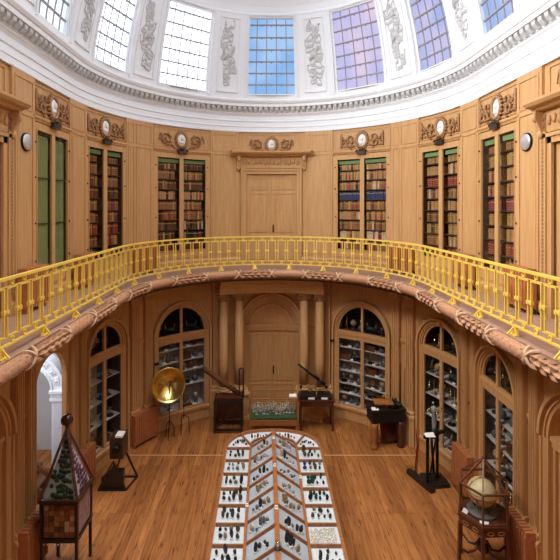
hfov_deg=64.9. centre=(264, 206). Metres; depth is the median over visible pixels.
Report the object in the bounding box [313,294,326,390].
column
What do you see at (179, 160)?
bookcase
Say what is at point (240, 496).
specimen
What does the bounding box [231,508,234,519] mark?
specimen
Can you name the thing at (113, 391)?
shelf
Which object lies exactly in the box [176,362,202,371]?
shelf
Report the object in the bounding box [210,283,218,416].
trim
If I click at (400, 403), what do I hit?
vertical rod
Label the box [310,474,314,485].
specimen
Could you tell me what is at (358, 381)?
flask
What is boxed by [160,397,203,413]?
shelf
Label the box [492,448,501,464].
globe
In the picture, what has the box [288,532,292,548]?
specimen
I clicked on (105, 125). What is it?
carved medallion
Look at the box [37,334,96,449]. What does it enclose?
wall
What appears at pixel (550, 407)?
door
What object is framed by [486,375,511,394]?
shelf
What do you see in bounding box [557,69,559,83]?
carved medallion
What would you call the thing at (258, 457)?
specimen
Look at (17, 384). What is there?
trim
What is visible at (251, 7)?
ceiling
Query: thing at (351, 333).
shelf
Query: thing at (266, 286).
trim
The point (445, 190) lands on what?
book
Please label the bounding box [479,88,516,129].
carved medallion
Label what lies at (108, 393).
model
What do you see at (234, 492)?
specimen
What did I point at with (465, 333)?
trim
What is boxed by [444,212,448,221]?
book
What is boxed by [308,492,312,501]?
specimen
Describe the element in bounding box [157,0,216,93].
window
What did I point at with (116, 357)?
display cabinet
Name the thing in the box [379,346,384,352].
flask
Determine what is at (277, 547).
glass dome
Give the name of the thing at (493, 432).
flask
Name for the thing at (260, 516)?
specimen
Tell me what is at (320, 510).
specimen
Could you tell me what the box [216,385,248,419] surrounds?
trim
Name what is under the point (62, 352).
wall
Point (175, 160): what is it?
blind
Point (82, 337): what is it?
trim
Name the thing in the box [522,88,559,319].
door
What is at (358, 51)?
window
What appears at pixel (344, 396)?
globe
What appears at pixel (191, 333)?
shelf
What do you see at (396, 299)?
trim
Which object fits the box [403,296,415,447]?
trim
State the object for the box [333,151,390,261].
bookcase
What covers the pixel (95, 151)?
blind
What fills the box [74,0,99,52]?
trim
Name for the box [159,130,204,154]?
carved medallion
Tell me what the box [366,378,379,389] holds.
model
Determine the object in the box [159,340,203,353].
shelf
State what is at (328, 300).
trim
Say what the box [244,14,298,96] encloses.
window
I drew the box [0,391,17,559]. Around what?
door
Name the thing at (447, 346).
shelf
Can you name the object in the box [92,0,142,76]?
window
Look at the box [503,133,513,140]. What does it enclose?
blind
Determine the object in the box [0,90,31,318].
door frame
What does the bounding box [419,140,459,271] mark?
bookcase
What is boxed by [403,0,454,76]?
window
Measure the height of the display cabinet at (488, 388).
3.620 m
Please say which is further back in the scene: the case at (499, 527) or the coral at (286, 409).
the coral at (286, 409)
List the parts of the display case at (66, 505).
leg, leg, mosaic panel, frame, pyramid frame, leg, agate panel, leg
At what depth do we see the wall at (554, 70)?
7.15 m
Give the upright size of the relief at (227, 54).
1.857 m
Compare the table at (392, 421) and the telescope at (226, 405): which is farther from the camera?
the telescope at (226, 405)
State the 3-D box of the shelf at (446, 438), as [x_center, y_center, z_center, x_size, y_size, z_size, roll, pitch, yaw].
[4.645,6.011,11.045,0.475,0.022,1.394,0,0,-19]
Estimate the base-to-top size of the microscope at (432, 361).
0.374 m
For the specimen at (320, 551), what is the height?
0.184 m
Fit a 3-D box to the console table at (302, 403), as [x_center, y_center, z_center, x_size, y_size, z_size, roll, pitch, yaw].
[1.480,5.960,12.780,1.040,0.880,0.520,0,0,0]
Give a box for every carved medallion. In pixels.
[35,88,69,129]
[87,113,124,144]
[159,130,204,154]
[249,136,293,150]
[340,130,383,154]
[420,113,459,144]
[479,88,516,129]
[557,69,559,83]
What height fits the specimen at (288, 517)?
0.202 m
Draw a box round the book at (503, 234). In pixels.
[500,229,506,239]
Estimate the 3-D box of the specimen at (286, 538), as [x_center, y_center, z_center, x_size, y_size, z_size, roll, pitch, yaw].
[0.354,5.366,7.159,0.079,0.228,0.072,0,0,-33]
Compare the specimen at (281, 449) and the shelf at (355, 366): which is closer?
the specimen at (281, 449)
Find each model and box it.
[96,367,111,379]
[96,388,111,400]
[178,394,191,406]
[186,360,195,367]
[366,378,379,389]
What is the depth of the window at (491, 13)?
8.79 m
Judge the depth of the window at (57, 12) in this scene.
8.81 m
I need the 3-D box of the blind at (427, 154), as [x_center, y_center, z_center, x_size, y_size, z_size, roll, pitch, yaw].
[4.323,-1.350,11.303,0.024,0.100,0.570,0,0,-24]
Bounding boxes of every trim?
[0,0,559,132]
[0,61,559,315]
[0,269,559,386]
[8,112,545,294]
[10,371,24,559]
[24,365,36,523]
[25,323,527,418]
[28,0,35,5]
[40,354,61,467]
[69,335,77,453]
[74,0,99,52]
[78,329,86,449]
[129,296,141,447]
[129,455,415,455]
[133,0,165,79]
[142,293,155,409]
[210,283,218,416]
[215,280,327,294]
[216,16,240,92]
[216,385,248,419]
[294,385,326,422]
[302,15,326,92]
[325,283,332,415]
[379,0,411,79]
[389,292,401,401]
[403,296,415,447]
[448,0,474,52]
[461,326,469,452]
[470,331,479,475]
[515,358,528,523]
[517,0,525,5]
[528,366,543,559]
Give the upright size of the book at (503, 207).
0.224 m
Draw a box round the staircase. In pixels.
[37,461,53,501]
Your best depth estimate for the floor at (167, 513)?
9.56 m
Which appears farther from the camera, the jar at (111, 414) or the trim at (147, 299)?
the trim at (147, 299)
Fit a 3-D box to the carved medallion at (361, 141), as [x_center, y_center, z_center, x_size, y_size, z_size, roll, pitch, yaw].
[2.851,-1.910,12.985,1.365,0.710,0.156,0,0,37]
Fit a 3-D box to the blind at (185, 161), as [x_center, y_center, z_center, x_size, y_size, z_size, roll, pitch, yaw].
[-2.166,-1.350,13.313,0.722,0.100,0.029,0,0,-32]
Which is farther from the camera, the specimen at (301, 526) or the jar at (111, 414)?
the jar at (111, 414)
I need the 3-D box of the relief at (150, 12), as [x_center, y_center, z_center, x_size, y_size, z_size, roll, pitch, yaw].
[-3.100,-4.621,11.751,0.429,1.868,0.596,0,0,0]
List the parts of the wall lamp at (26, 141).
lamp shade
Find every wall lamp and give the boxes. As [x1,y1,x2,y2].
[20,133,31,150]
[520,133,532,150]
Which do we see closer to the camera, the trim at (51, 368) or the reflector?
the trim at (51, 368)
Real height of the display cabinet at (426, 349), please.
3.620 m
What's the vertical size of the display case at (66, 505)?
2.745 m
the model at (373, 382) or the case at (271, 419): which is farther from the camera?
the model at (373, 382)
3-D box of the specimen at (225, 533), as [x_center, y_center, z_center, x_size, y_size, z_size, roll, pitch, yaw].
[-0.689,5.698,7.619,0.072,0.113,0.062,0,0,17]
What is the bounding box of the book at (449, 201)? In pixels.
[448,200,455,209]
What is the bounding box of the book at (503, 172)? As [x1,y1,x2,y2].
[500,169,506,180]
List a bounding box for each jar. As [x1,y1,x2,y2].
[107,407,113,416]
[448,416,455,426]
[449,343,455,352]
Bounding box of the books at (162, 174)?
[90,163,513,267]
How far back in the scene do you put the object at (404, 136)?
11.62 m
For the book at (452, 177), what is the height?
0.242 m
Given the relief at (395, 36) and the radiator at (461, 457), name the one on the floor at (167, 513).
the radiator at (461, 457)
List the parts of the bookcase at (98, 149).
door, shelf, shelf, shelf, door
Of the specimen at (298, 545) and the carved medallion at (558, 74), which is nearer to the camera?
the carved medallion at (558, 74)
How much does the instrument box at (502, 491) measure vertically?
0.162 m
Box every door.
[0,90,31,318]
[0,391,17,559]
[230,150,312,263]
[243,293,299,408]
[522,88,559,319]
[536,390,559,559]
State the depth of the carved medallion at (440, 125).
10.89 m
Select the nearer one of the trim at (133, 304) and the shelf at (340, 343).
the trim at (133, 304)
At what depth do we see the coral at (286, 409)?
12.47 m
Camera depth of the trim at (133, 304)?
11.77 m
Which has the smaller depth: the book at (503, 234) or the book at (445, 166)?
the book at (503, 234)
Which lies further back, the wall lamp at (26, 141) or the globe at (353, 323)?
the globe at (353, 323)
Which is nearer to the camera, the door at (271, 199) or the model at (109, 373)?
the model at (109, 373)
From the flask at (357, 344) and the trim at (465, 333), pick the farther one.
the flask at (357, 344)
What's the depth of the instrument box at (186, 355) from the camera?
13.27 m
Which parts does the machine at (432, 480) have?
copper rod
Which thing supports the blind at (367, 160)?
hanging from the bookcase at (363, 160)
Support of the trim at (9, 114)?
attached to the wall at (554, 70)
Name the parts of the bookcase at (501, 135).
door, door, shelf, shelf, shelf, shelf, shelf, shelf, shelf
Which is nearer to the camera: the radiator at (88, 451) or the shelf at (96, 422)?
the radiator at (88, 451)
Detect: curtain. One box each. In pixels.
[38,135,47,263]
[55,141,62,267]
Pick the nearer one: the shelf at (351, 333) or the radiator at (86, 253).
the radiator at (86, 253)
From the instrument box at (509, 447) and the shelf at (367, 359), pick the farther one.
the shelf at (367, 359)
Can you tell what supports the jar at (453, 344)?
on the display cabinet at (426, 349)
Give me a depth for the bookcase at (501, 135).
8.98 m
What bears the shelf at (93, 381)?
attached to the display cabinet at (116, 357)
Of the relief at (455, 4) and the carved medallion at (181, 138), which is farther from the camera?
the carved medallion at (181, 138)
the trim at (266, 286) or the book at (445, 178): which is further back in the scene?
the trim at (266, 286)
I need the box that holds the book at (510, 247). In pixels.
[509,244,513,256]
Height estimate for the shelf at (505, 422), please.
0.022 m
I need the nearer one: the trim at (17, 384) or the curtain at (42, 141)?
the trim at (17, 384)
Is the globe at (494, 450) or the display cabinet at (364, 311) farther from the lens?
the display cabinet at (364, 311)
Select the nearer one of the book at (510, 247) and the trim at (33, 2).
the trim at (33, 2)
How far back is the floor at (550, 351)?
8.04 m
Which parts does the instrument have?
frame, plate, frame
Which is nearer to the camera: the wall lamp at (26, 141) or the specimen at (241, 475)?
the wall lamp at (26, 141)
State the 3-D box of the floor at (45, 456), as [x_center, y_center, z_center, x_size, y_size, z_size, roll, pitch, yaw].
[-5.850,6.398,9.100,3.100,0.001,5.000,0,0,0]
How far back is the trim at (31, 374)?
7.77 m
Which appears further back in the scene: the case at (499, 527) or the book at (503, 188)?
the book at (503, 188)
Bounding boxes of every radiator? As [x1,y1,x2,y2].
[17,264,48,313]
[18,507,47,559]
[73,252,94,289]
[77,442,95,483]
[131,244,156,273]
[131,404,158,448]
[387,244,414,274]
[451,442,473,495]
[452,252,475,289]
[503,264,539,314]
[504,506,535,559]
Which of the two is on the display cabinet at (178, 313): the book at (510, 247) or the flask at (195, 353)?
the flask at (195, 353)
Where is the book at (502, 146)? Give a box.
[500,144,505,150]
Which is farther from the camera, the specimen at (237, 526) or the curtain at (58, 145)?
the curtain at (58, 145)
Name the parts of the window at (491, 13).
pane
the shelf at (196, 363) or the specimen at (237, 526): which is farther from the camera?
the shelf at (196, 363)
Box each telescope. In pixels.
[201,365,243,433]
[298,362,325,395]
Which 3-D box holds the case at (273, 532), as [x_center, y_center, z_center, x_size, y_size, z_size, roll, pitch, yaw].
[0.200,5.830,6.400,2.296,1.140,9.820,0,0,0]
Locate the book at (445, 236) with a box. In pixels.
[444,235,446,244]
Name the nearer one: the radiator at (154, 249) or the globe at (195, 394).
the radiator at (154, 249)
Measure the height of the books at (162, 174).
2.566 m
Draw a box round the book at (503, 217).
[500,214,506,225]
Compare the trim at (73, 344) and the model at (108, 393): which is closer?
the trim at (73, 344)
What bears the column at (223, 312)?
on the trim at (246, 394)
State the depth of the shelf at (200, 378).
13.57 m
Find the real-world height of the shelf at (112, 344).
0.100 m
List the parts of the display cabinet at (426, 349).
door, door, induction coil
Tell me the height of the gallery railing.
0.956 m
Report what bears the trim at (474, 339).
attached to the wall at (554, 70)
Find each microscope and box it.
[429,358,435,372]
[447,434,452,450]
[501,426,505,444]
[501,453,506,471]
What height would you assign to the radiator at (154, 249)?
0.760 m
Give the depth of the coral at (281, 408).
12.37 m
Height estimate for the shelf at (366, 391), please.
0.022 m
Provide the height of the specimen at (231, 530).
0.190 m
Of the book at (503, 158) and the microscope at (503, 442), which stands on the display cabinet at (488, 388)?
the microscope at (503, 442)
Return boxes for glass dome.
[274,544,281,550]
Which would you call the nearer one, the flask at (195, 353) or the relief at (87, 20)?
the relief at (87, 20)
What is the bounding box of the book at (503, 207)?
[500,200,506,210]
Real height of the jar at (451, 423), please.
0.308 m
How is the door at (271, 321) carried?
in the wall at (342, 293)
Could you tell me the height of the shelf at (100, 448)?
0.022 m
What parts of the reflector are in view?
dish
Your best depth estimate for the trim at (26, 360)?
7.57 m
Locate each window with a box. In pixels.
[35,0,78,43]
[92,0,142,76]
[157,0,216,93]
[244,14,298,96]
[327,0,387,93]
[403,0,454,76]
[470,0,517,43]
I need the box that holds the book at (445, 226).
[444,225,447,233]
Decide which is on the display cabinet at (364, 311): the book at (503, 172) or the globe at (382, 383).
the globe at (382, 383)
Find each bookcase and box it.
[35,122,69,285]
[87,140,125,271]
[154,151,209,261]
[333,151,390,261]
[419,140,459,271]
[478,122,516,287]
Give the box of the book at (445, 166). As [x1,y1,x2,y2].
[444,165,447,173]
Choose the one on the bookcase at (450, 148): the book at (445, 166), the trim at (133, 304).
the book at (445, 166)
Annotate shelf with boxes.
[90,341,119,355]
[90,369,119,387]
[90,388,119,409]
[90,409,119,432]
[96,431,112,451]
[159,326,203,336]
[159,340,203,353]
[159,352,203,366]
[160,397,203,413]
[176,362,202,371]
[185,376,203,384]
[339,342,384,355]
[339,356,384,369]
[339,365,384,380]
[339,377,384,393]
[339,386,372,400]
[339,398,366,408]
[340,326,384,336]
[426,341,456,356]
[426,369,456,387]
[426,388,456,409]
[426,411,456,432]
[433,436,452,451]
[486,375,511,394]
[486,409,512,434]
[486,434,512,461]
[487,460,512,490]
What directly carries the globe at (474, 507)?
on the case at (499, 527)
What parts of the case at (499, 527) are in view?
leg, leg, leg, frame, leg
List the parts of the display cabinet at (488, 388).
door, door, induction coil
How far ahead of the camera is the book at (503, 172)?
8.88 m
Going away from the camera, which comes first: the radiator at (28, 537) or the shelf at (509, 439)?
the radiator at (28, 537)
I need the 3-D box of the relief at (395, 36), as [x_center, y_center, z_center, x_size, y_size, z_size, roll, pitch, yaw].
[3.478,-4.596,11.743,0.529,1.818,0.453,0,0,-13]
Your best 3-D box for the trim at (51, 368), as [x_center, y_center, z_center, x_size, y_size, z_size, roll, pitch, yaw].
[-5.750,4.955,10.735,1.840,2.890,0.330,0,0,0]
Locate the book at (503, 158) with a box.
[500,155,506,165]
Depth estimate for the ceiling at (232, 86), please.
12.09 m
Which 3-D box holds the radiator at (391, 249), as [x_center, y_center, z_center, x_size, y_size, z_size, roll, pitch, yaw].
[3.686,1.420,11.897,0.217,0.760,0.807,0,0,-35]
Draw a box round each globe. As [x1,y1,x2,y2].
[193,391,198,402]
[342,393,346,402]
[349,372,354,382]
[350,319,356,329]
[379,381,384,391]
[434,363,438,375]
[465,476,498,520]
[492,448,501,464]
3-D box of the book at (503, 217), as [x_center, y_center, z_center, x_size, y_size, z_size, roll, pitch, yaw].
[4.861,0.258,8.910,0.202,0.231,0.044,0,0,0]
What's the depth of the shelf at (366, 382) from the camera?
13.29 m
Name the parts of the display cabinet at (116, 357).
door, induction coil, door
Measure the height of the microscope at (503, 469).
0.374 m
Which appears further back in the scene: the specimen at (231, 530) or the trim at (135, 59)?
the trim at (135, 59)
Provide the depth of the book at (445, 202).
11.12 m
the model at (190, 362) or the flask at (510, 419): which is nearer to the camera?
the flask at (510, 419)
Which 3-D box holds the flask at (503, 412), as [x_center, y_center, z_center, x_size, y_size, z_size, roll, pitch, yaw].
[4.843,4.159,8.998,0.184,0.321,0.189,0,0,-3]
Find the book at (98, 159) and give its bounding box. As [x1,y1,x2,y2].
[96,156,101,161]
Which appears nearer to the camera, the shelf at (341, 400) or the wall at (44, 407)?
the wall at (44, 407)
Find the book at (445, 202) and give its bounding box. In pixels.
[444,201,447,209]
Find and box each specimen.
[223,532,226,540]
[223,543,227,556]
[229,528,233,540]
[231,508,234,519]
[232,490,235,501]
[235,525,239,533]
[238,493,242,501]
[239,474,242,485]
[249,523,254,533]
[253,541,257,553]
[256,454,260,462]
[258,498,261,509]
[258,515,262,527]
[280,448,283,458]
[282,492,287,505]
[284,530,288,545]
[287,516,290,528]
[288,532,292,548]
[296,544,300,554]
[299,525,302,533]
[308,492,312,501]
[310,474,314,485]
[317,507,322,514]
[319,550,322,559]
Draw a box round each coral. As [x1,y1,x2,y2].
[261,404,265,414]
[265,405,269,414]
[278,403,282,414]
[284,401,288,413]
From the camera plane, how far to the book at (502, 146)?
8.90 m
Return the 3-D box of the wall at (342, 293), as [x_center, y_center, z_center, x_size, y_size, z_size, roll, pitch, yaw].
[0.200,4.250,11.973,8.887,4.300,4.215,0,0,0]
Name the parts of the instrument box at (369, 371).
lid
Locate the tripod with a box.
[181,392,189,431]
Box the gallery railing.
[0,236,559,362]
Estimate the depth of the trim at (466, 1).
9.77 m
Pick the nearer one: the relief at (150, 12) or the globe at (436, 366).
the globe at (436, 366)
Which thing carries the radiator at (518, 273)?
on the floor at (550, 351)
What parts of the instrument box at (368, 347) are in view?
lid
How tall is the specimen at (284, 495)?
0.229 m
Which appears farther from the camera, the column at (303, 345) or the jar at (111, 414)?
the column at (303, 345)
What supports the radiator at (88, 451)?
on the floor at (167, 513)
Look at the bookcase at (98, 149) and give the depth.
11.10 m
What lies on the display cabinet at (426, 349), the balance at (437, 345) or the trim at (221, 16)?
the balance at (437, 345)
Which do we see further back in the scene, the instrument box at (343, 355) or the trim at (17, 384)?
the instrument box at (343, 355)
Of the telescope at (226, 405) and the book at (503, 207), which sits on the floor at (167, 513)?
the telescope at (226, 405)
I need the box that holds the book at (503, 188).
[500,185,506,195]
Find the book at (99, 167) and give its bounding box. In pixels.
[97,164,101,173]
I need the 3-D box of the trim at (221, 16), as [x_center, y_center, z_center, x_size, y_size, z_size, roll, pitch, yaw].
[-1.072,-4.560,13.225,0.689,2.088,0.553,0,0,-19]
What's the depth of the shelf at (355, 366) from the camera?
13.32 m
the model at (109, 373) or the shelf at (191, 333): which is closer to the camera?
the model at (109, 373)
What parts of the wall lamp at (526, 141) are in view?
lamp shade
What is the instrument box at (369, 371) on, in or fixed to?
on the display cabinet at (364, 311)
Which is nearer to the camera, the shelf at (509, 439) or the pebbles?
the pebbles
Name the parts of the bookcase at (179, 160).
door, shelf, shelf, shelf, shelf, shelf, shelf, door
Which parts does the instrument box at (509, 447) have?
lid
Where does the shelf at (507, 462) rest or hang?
attached to the display cabinet at (488, 388)
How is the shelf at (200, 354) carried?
attached to the display cabinet at (178, 313)
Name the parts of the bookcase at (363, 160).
door, shelf, shelf, shelf, shelf, shelf, shelf, door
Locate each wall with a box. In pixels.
[0,61,68,559]
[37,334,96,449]
[87,107,459,256]
[87,283,460,408]
[480,58,559,559]
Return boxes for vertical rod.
[399,363,402,405]
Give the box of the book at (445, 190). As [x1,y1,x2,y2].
[444,189,447,197]
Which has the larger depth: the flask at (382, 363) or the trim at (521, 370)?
the flask at (382, 363)
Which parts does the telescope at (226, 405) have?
leg, leg, leg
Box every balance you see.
[427,378,438,394]
[433,333,444,346]
[448,387,456,404]
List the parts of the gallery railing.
rail, rail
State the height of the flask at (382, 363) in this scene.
0.319 m
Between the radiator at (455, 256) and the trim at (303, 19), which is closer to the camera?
the radiator at (455, 256)
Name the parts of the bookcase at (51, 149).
door, door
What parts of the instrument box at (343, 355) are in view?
lid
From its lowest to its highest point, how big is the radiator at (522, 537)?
0.930 m
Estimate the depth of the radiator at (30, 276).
7.54 m
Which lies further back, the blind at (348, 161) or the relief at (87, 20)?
the blind at (348, 161)
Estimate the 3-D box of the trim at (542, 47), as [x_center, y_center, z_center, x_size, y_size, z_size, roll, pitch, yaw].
[0.200,-2.881,6.290,8.980,1.048,15.359,0,0,0]
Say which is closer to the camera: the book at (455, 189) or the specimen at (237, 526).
the specimen at (237, 526)
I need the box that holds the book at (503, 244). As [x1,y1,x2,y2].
[500,242,511,254]
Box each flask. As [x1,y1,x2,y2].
[165,352,170,362]
[192,346,197,356]
[192,370,197,380]
[355,341,360,347]
[356,374,360,384]
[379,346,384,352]
[380,356,384,366]
[491,422,495,438]
[501,402,506,418]
[509,412,512,427]
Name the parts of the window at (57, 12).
pane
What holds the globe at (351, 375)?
on the display cabinet at (364, 311)
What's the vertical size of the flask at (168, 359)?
0.301 m
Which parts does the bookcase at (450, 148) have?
door, shelf, shelf, shelf, shelf, shelf, door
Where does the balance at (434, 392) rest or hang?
on the display cabinet at (426, 349)
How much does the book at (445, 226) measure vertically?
0.224 m
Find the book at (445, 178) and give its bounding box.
[444,177,447,185]
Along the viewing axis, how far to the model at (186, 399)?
13.31 m
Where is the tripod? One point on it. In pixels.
(183, 415)
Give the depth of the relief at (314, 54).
13.25 m
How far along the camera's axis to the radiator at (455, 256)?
9.56 m
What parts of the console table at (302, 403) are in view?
leg, leg, leg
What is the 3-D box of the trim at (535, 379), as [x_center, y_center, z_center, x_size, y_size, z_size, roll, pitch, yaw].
[4.575,4.340,7.466,0.170,4.120,0.378,0,0,0]
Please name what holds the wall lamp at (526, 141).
attached to the wall at (554, 70)
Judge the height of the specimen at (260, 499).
0.199 m
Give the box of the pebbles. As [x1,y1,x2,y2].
[310,528,336,543]
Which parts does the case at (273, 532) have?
spine rail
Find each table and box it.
[297,393,334,430]
[366,404,406,450]
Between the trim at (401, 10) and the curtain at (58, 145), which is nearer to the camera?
the curtain at (58, 145)
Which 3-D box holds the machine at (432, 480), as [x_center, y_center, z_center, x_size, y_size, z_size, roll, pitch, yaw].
[3.870,5.510,10.316,0.689,1.780,0.826,0,0,-21]
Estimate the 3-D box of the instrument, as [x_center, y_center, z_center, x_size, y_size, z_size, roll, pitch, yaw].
[-3.390,5.809,10.159,0.771,1.178,0.558,0,0,0]
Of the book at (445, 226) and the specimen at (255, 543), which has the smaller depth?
the specimen at (255, 543)
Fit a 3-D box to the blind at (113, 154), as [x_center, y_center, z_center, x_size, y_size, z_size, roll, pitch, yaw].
[-3.923,-1.350,11.303,0.024,0.100,0.570,0,0,24]
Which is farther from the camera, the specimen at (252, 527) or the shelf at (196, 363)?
the shelf at (196, 363)
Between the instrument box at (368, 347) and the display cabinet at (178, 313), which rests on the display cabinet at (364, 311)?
the instrument box at (368, 347)
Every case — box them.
[37,413,93,559]
[206,428,348,559]
[249,390,297,429]
[457,456,509,559]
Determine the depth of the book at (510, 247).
8.54 m
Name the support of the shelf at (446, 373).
attached to the display cabinet at (426, 349)
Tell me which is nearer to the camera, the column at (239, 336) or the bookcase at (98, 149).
the bookcase at (98, 149)
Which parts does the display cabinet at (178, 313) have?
door, induction coil, induction coil, door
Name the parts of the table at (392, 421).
leg, leg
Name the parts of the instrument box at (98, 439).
lid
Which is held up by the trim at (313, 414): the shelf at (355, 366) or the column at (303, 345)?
the column at (303, 345)
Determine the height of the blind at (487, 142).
0.100 m
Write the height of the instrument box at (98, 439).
0.162 m
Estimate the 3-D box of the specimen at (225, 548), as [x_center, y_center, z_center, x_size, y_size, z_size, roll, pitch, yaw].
[-0.653,5.654,7.265,0.075,0.201,0.066,0,0,-2]
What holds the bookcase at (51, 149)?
on the floor at (550, 351)
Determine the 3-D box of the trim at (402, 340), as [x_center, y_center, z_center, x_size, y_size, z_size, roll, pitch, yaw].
[0.200,5.010,8.354,8.920,2.780,10.936,0,0,0]
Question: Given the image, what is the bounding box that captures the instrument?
[98,430,137,490]
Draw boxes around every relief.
[81,0,94,41]
[140,0,157,71]
[220,20,236,85]
[304,20,323,85]
[383,0,405,70]
[452,0,467,39]
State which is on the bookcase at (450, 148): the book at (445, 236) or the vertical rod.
the book at (445, 236)
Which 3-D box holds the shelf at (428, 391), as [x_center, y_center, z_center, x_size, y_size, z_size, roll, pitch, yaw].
[4.645,4.861,11.045,0.475,0.022,1.394,0,0,-19]
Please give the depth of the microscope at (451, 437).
10.88 m
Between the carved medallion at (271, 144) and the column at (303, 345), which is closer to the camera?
the column at (303, 345)
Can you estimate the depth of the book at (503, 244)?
8.87 m
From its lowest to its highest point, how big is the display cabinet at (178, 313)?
3.620 m
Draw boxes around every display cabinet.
[86,318,129,471]
[153,301,211,431]
[331,301,390,429]
[415,318,461,472]
[473,343,515,537]
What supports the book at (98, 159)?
on the bookcase at (98, 149)
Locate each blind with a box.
[90,149,100,154]
[107,152,119,156]
[158,158,177,162]
[184,160,204,164]
[338,160,359,164]
[365,158,385,162]
[425,152,438,157]
[445,148,456,154]
[485,139,494,145]
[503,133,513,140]
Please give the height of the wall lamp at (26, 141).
0.330 m
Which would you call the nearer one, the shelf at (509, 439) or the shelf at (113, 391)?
the shelf at (509, 439)
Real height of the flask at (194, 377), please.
0.321 m
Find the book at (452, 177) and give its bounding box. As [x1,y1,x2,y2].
[451,176,453,185]
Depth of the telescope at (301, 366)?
12.76 m
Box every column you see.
[217,294,229,392]
[233,293,245,392]
[297,293,310,392]
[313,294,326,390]
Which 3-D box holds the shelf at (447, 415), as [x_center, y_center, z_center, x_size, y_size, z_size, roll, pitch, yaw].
[4.645,5.411,11.045,0.475,0.022,1.394,0,0,-19]
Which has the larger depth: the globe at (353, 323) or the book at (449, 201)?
the globe at (353, 323)
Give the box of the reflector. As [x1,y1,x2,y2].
[151,367,185,440]
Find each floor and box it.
[0,265,559,365]
[36,450,51,507]
[44,408,504,559]
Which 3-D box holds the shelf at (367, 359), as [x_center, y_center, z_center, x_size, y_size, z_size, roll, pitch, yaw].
[3.035,4.671,13.228,1.744,0.022,0.501,0,0,37]
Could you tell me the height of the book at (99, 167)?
0.258 m
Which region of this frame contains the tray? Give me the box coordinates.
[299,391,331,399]
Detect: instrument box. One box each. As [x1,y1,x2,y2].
[95,433,110,445]
[178,351,190,359]
[340,352,351,359]
[364,343,377,352]
[365,367,378,376]
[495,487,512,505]
[506,443,512,458]
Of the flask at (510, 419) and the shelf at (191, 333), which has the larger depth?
the shelf at (191, 333)
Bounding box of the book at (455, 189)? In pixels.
[454,188,456,197]
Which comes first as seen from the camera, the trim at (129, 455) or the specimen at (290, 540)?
the specimen at (290, 540)
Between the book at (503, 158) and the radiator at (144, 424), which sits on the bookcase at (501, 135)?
the book at (503, 158)
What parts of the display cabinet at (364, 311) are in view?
induction coil, door, induction coil, induction coil, induction coil, door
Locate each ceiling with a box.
[19,0,534,97]
[182,0,361,15]
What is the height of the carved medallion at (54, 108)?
0.710 m
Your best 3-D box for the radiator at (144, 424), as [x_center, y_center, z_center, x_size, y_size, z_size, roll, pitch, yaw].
[-3.243,5.950,11.970,0.196,0.860,0.865,0,0,36]
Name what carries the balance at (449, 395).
on the display cabinet at (426, 349)
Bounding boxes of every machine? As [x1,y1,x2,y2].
[372,394,398,408]
[406,406,449,493]
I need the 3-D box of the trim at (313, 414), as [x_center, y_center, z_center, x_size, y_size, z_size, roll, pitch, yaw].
[1.377,6.000,13.437,0.998,0.800,0.664,0,0,17]
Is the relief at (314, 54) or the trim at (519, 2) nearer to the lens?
the trim at (519, 2)

